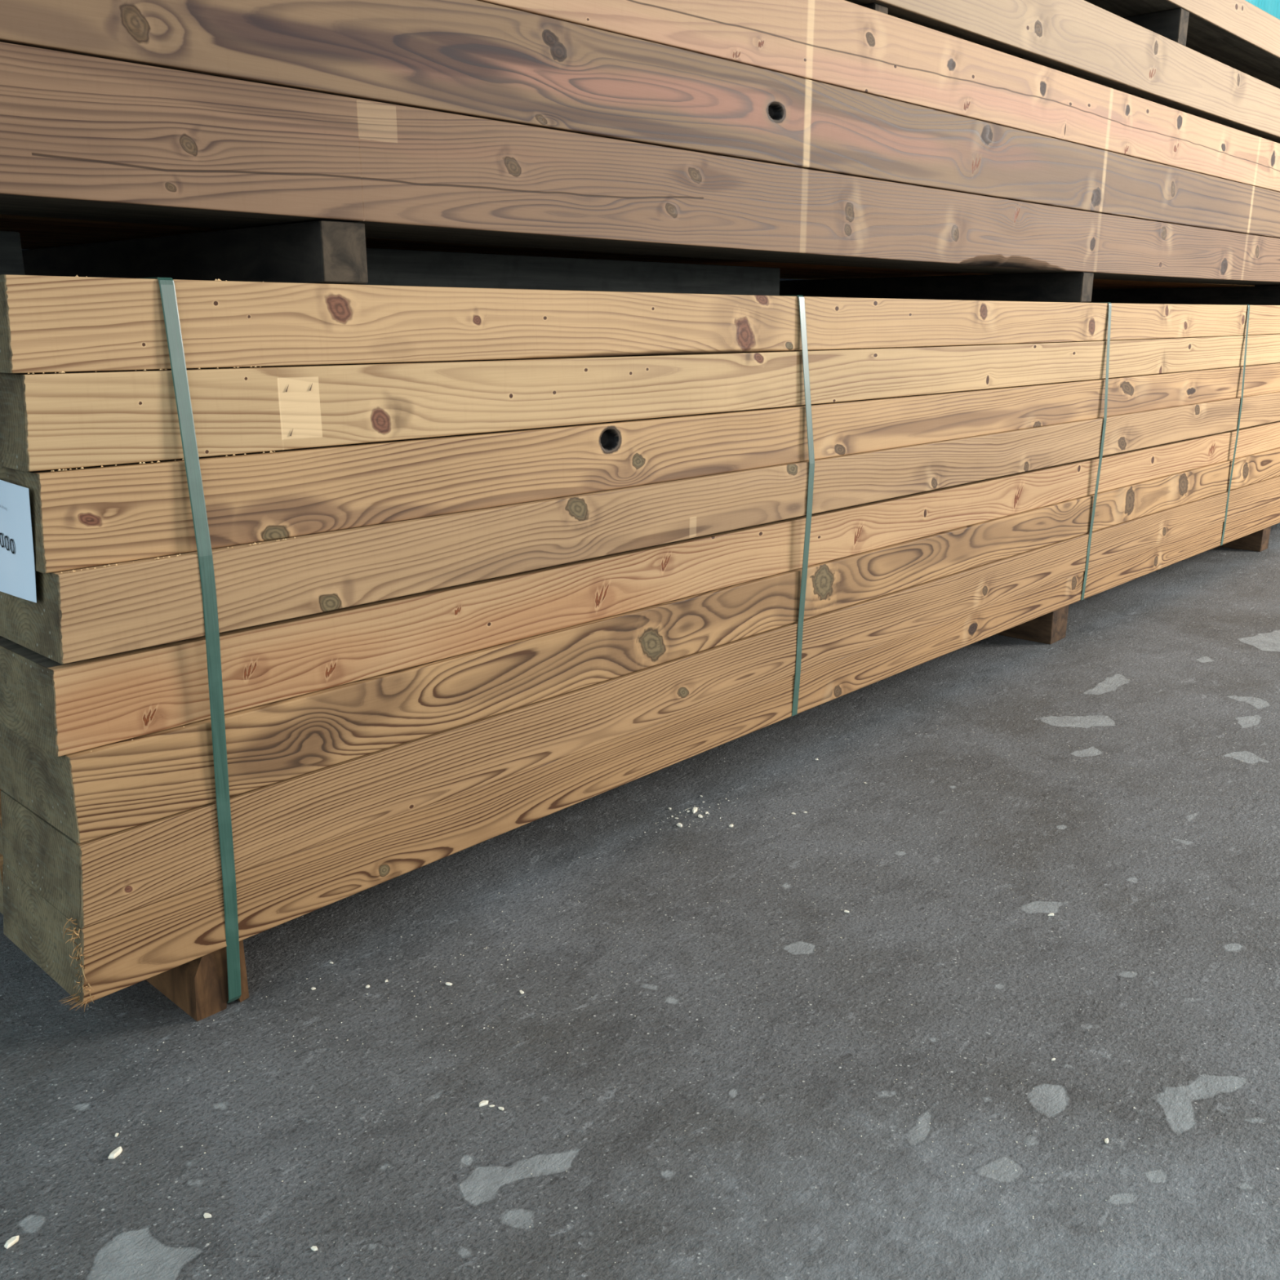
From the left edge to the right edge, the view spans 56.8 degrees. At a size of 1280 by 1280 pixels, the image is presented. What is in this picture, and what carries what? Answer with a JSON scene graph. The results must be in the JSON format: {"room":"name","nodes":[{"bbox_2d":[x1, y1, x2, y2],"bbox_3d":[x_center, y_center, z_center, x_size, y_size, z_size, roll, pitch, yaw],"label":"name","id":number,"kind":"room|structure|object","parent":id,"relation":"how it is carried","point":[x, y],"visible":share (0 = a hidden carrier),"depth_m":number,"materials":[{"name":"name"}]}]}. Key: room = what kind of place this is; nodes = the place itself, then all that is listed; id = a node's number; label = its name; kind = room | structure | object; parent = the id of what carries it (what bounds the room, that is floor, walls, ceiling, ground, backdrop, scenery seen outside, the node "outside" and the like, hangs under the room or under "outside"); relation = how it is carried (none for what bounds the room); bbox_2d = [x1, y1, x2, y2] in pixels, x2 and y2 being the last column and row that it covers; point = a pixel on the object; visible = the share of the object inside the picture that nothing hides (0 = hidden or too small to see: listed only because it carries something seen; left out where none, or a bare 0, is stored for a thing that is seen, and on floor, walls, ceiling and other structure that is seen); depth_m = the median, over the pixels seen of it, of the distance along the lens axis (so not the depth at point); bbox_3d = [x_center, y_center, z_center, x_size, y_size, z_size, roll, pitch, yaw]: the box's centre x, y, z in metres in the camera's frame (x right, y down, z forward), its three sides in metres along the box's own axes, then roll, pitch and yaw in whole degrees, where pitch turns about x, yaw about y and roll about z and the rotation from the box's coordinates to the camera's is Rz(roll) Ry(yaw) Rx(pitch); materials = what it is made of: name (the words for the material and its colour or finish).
{"room":"lumber yard","nodes":[
{"label":"lumber yard","id":0,"kind":"room"},
{"bbox_2d":[22,248,807,280],"bbox_3d":[0.238,-1.660,4.922,0.120,2.350,25.000,14,20,41],"label":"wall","id":1,"kind":"structure","parent":0,"point":[780,279],"depth_m":5.30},
{"bbox_2d":[0,523,1279,1279],"bbox_3d":[4.404,1.389,-1.856,16.000,0.001,30.000,14,20,41],"label":"floor","id":2,"kind":"structure","parent":0,"point":[751,1121],"depth_m":1.48,"materials":[{"name":"concrete"}]},
{"bbox_2d":[4,1235,18,1248],"bbox_3d":[-0.607,0.581,1.143,0.008,0.003,0.016,6,16,21],"label":"chip","id":3,"kind":"object","parent":2,"relation":"on","point":[13,1240],"visible":1,"depth_m":1.14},
{"bbox_2d":[107,1146,122,1159],"bbox_3d":[-0.560,0.548,1.264,0.009,0.004,0.018,8,17,28],"label":"chip","id":4,"kind":"object","parent":2,"relation":"on","point":[117,1151],"visible":1,"depth_m":1.26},
{"bbox_2d":[146,939,248,1021],"bbox_3d":[-0.902,0.346,1.847,0.997,0.091,0.072,14,20,41],"label":"bearer","id":5,"kind":"object","parent":2,"relation":"on","point":[199,987],"visible":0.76,"depth_m":1.51,"materials":[{"name":"brown wood"}]},
{"bbox_2d":[2,501,1279,1010],"bbox_3d":[1.057,-0.145,3.280,0.262,0.119,5.270,14,20,41],"label":"plank","id":6,"kind":"object","parent":5,"relation":"on","point":[95,962],"visible":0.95,"depth_m":1.76,"materials":[{"name":"brown wood"}]},
{"bbox_2d":[0,475,1279,928],"bbox_3d":[1.063,-0.238,3.270,0.247,0.107,5.240,14,20,41],"label":"plank","id":7,"kind":"object","parent":6,"relation":"on","point":[95,881],"visible":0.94,"depth_m":1.78,"materials":[{"name":"brown wood"}]},
{"bbox_2d":[0,447,1279,844],"bbox_3d":[1.063,-0.338,3.249,0.247,0.112,5.230,14,20,41],"label":"plank","id":8,"kind":"object","parent":7,"relation":"on","point":[86,795],"visible":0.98,"depth_m":1.75,"materials":[{"name":"brown wood"}]},
{"bbox_2d":[0,420,1279,757],"bbox_3d":[1.056,-0.440,3.224,0.247,0.101,5.237,14,20,41],"label":"plank","id":9,"kind":"object","parent":8,"relation":"on","point":[63,709],"visible":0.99,"depth_m":1.73,"materials":[{"name":"brown wood"}]},
{"bbox_2d":[0,391,1279,664],"bbox_3d":[1.071,-0.543,3.189,0.247,0.106,5.226,14,20,41],"label":"plank","id":10,"kind":"object","parent":9,"relation":"on","point":[79,615],"visible":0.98,"depth_m":1.71,"materials":[{"name":"brown wood"}]},
{"bbox_2d":[27,275,295,751],"bbox_3d":[-0.530,-0.148,1.360,0.024,0.516,0.286,14,20,41],"label":"sawdust","id":11,"kind":"object","parent":10,"relation":"on","point":[59,469],"visible":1,"depth_m":1.33},
{"bbox_2d":[0,362,1279,573],"bbox_3d":[1.062,-0.645,3.170,0.248,0.106,5.226,14,20,41],"label":"plank","id":12,"kind":"object","parent":10,"relation":"on","point":[91,516],"visible":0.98,"depth_m":1.69,"materials":[{"name":"beige wood"}]},
{"bbox_2d":[0,480,36,602],"bbox_3d":[-0.709,-0.113,1.321,0.174,0.137,0.003,14,20,41],"label":"paper label","id":13,"kind":"object","parent":12,"relation":"attached to","point":[17,566],"visible":1,"depth_m":1.30,"materials":[{"name":"white paper"}]},
{"bbox_2d":[0,333,1279,471],"bbox_3d":[1.060,-0.747,3.143,0.247,0.104,5.227,14,20,41],"label":"plank","id":14,"kind":"object","parent":12,"relation":"on","point":[68,420],"visible":0.98,"depth_m":1.65,"materials":[{"name":"brown wood"}]},
{"bbox_2d":[0,274,1279,373],"bbox_3d":[1.056,-0.844,3.118,0.246,0.106,5.230,14,20,41],"label":"plank","id":15,"kind":"object","parent":14,"relation":"on","point":[48,323],"visible":1,"depth_m":1.63,"materials":[{"name":"beige wood"}]},
{"bbox_2d":[142,277,241,1003],"bbox_3d":[-0.845,-0.044,1.715,0.916,0.901,0.030,14,20,41],"label":"strap","id":16,"kind":"object","parent":15,"relation":"attached to","point":[166,285],"visible":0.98,"depth_m":1.40,"materials":[{"name":"plastic"}]},
{"bbox_2d":[22,220,368,284],"bbox_3d":[-0.728,-0.569,1.794,0.995,0.074,0.066,14,20,41],"label":"bearer","id":17,"kind":"object","parent":15,"relation":"on","point":[318,251],"visible":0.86,"depth_m":1.59,"materials":[{"name":"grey wood"}]},
{"bbox_2d":[781,295,814,716],"bbox_3d":[-0.018,-0.317,2.553,0.916,0.807,0.047,14,20,41],"label":"strap","id":18,"kind":"object","parent":15,"relation":"attached to","point":[802,300],"visible":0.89,"depth_m":2.25,"materials":[{"name":"plastic"}]},
{"bbox_2d":[779,271,1093,302],"bbox_3d":[0.777,-0.987,3.342,0.996,0.075,0.063,14,20,41],"label":"bearer","id":19,"kind":"object","parent":15,"relation":"on","point":[1070,286],"visible":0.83,"depth_m":3.21,"materials":[{"name":"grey wood"}]},
{"bbox_2d":[0,41,1279,284],"bbox_3d":[0.941,-1.000,2.945,0.248,0.159,5.772,14,20,41],"label":"timber beam","id":20,"kind":"structure","parent":19,"relation":"on","point":[82,137],"depth_m":1.59,"materials":[{"name":"brown wood"}]},
{"bbox_2d":[0,0,1279,238],"bbox_3d":[0.931,-1.132,2.897,0.246,0.150,5.802,14,20,41],"label":"timber beam","id":21,"kind":"structure","parent":20,"relation":"on","point":[471,58],"depth_m":1.71,"materials":[{"name":"brown wood"}]},
{"bbox_2d":[477,0,1279,192],"bbox_3d":[0.920,-1.269,2.849,0.246,0.155,5.832,14,20,41],"label":"timber beam","id":22,"kind":"structure","parent":21,"relation":"on","point":[842,43],"depth_m":2.29,"materials":[{"name":"beige wood"}]},
{"bbox_2d":[844,0,1279,143],"bbox_3d":[0.911,-1.413,2.797,0.248,0.157,5.862,14,20,41],"label":"timber beam","id":23,"kind":"structure","parent":22,"relation":"on","point":[1080,38],"depth_m":2.85,"materials":[{"name":"beige wood"}]},
{"bbox_2d":[1124,8,1189,46],"bbox_3d":[1.089,-1.724,3.487,0.995,0.088,0.061,14,20,41],"label":"bearer","id":24,"kind":"object","parent":23,"relation":"on","point":[1172,24],"visible":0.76,"depth_m":3.16,"materials":[{"name":"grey wood"}]},
{"bbox_2d":[1084,0,1279,88],"bbox_3d":[0.899,-1.620,2.732,0.247,0.112,5.892,14,20,41],"label":"timber beam","id":25,"kind":"structure","parent":24,"relation":"on","point":[1240,35],"depth_m":3.48,"materials":[{"name":"beige wood"}]},
{"bbox_2d":[1080,302,1111,600],"bbox_3d":[0.917,-0.580,3.514,0.916,0.806,0.032,14,20,41],"label":"strap","id":26,"kind":"object","parent":15,"relation":"attached to","point":[1109,303],"visible":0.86,"depth_m":3.21,"materials":[{"name":"plastic"}]},
{"bbox_2d":[1081,284,1279,305],"bbox_3d":[2.274,-1.417,4.877,0.996,0.079,0.071,14,20,41],"label":"bearer","id":27,"kind":"object","parent":15,"relation":"on","point":[1258,295],"visible":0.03,"depth_m":4.83,"materials":[{"name":"grey wood"}]},
{"bbox_2d":[20,240,1124,289],"bbox_3d":[0.405,-1.135,3.457,0.245,0.136,5.735,14,20,41],"label":"timber beam","id":28,"kind":"structure","parent":27,"relation":"on","point":[28,245],"depth_m":3.36,"materials":[{"name":"brown wood"}]},
{"bbox_3d":[0.406,-1.271,3.421,0.245,0.144,5.732,14,20,41],"label":"timber beam","id":29,"kind":"structure","parent":28,"relation":"on","visible":0},
{"bbox_3d":[0.382,-1.402,3.359,0.245,0.139,5.801,14,20,41],"label":"timber beam","id":30,"kind":"structure","parent":29,"relation":"on","visible":0},
{"bbox_2d":[862,3,888,13],"bbox_3d":[0.086,-1.253,2.511,0.990,0.018,0.046,14,20,41],"label":"bearer","id":31,"kind":"object","parent":30,"relation":"on","point":[878,7],"visible":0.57,"depth_m":2.18,"materials":[{"name":"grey wood"}]},
{"bbox_2d":[0,228,1185,288],"bbox_3d":[0.591,-1.091,3.296,0.245,0.136,5.722,14,20,41],"label":"timber beam","id":32,"kind":"structure","parent":27,"relation":"on","point":[24,234],"depth_m":2.26,"materials":[{"name":"brown wood"}]},
{"bbox_2d":[0,213,1254,287],"bbox_3d":[0.751,-1.040,3.107,0.245,0.136,5.789,14,20,41],"label":"timber beam","id":33,"kind":"structure","parent":27,"relation":"on","point":[6,221],"depth_m":2.06,"materials":[{"name":"brown wood"}]},
{"bbox_2d":[1219,304,1249,546],"bbox_3d":[1.699,-0.799,4.318,0.916,0.812,0.027,14,20,41],"label":"strap","id":34,"kind":"object","parent":15,"relation":"attached to","point":[1248,311],"visible":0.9,"depth_m":4.00,"materials":[{"name":"plastic"}]},
{"bbox_2d":[203,1213,211,1217],"bbox_3d":[-0.430,0.572,1.177,0.009,0.002,0.006,0,15,1],"label":"chip","id":35,"kind":"object","parent":2,"relation":"on","point":[206,1215],"visible":1,"depth_m":1.18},
{"bbox_2d":[310,1245,317,1251],"bbox_3d":[-0.312,0.584,1.135,0.007,0.002,0.005,15,21,43],"label":"chip","id":36,"kind":"object","parent":2,"relation":"on","point":[314,1248],"visible":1,"depth_m":1.13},
{"bbox_2d":[479,1100,488,1106],"bbox_3d":[-0.178,0.526,1.344,0.012,0.003,0.007,-6,16,-22],"label":"chip","id":37,"kind":"object","parent":2,"relation":"on","point":[482,1103],"visible":1,"depth_m":1.34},
{"bbox_2d":[26,613,1277,1279],"bbox_3d":[0.740,0.374,1.903,1.313,0.002,3.991,14,20,41],"label":"sawdust","id":38,"kind":"object","parent":2,"relation":"on","point":[1242,614],"visible":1,"depth_m":1.51,"materials":[{"name":"brown wood"}]},
{"bbox_2d":[692,807,697,813],"bbox_3d":[0.099,0.308,2.143,0.009,0.005,0.023,5,16,18],"label":"chip","id":39,"kind":"object","parent":2,"relation":"on","point":[695,809],"visible":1,"depth_m":2.14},
{"bbox_2d":[996,604,1068,644],"bbox_3d":[0.794,-0.133,3.589,0.997,0.100,0.102,14,20,41],"label":"bearer","id":40,"kind":"object","parent":2,"relation":"on","point":[1050,628],"visible":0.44,"depth_m":3.26,"materials":[{"name":"brown wood"}]},
{"bbox_2d":[0,853,3,915],"bbox_3d":[0.872,-0.197,3.468,0.245,0.084,5.239,14,20,41],"label":"plank","id":41,"kind":"object","parent":40,"relation":"on","point":[1,855],"visible":0.03,"depth_m":1.55,"materials":[{"name":"brown wood"}]},
{"bbox_2d":[0,789,3,855],"bbox_3d":[0.875,-0.288,3.447,0.245,0.101,5.230,14,20,41],"label":"plank","id":42,"kind":"object","parent":41,"relation":"on","point":[1,828],"visible":0.03,"depth_m":1.53,"materials":[{"name":"brown wood"}]},
{"bbox_3d":[0.877,-0.388,3.422,0.245,0.104,5.222,14,20,41],"label":"plank","id":43,"kind":"object","parent":42,"relation":"on","visible":0},
{"bbox_3d":[0.875,-0.486,3.394,0.245,0.097,5.227,14,20,41],"label":"plank","id":44,"kind":"object","parent":43,"relation":"on","visible":0},
{"bbox_3d":[0.880,-0.593,3.370,0.245,0.103,5.212,14,20,41],"label":"plank","id":45,"kind":"object","parent":44,"relation":"on","visible":0},
{"bbox_3d":[0.878,-0.693,3.341,0.245,0.101,5.218,14,20,41],"label":"plank","id":46,"kind":"object","parent":45,"relation":"on","visible":0},
{"bbox_3d":[0.879,-0.791,3.316,0.245,0.099,5.215,14,20,41],"label":"plank","id":47,"kind":"object","parent":46,"relation":"on","visible":0},
{"bbox_3d":[0.877,-0.884,3.288,0.245,0.093,5.222,14,20,41],"label":"plank","id":48,"kind":"object","parent":47,"relation":"on","visible":0},
{"bbox_2d":[0,231,25,275],"bbox_3d":[-0.950,-0.447,1.367,0.120,0.062,0.408,14,20,41],"label":"plank","id":49,"kind":"object","parent":48,"relation":"on","point":[11,263],"visible":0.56,"depth_m":1.46,"materials":[{"name":"brown wood"}]},
{"bbox_2d":[353,248,780,295],"bbox_3d":[-0.123,-0.678,2.216,0.120,0.065,1.122,14,20,41],"label":"plank","id":50,"kind":"object","parent":48,"relation":"on","point":[385,267],"visible":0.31,"depth_m":2.11,"materials":[{"name":"brown wood"}]},
{"bbox_2d":[1217,526,1271,551],"bbox_3d":[2.040,-0.479,4.870,0.998,0.094,0.102,14,20,41],"label":"bearer","id":51,"kind":"object","parent":2,"relation":"on","point":[1258,541],"visible":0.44,"depth_m":4.54,"materials":[{"name":"brown wood"}]},
{"bbox_2d":[1244,0,1279,19],"bbox_3d":[0.236,-4.553,4.127,0.038,3.650,24.988,14,20,41],"label":"sky","id":52,"kind":"structure","parent":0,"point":[1272,7],"depth_m":9.12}
]}

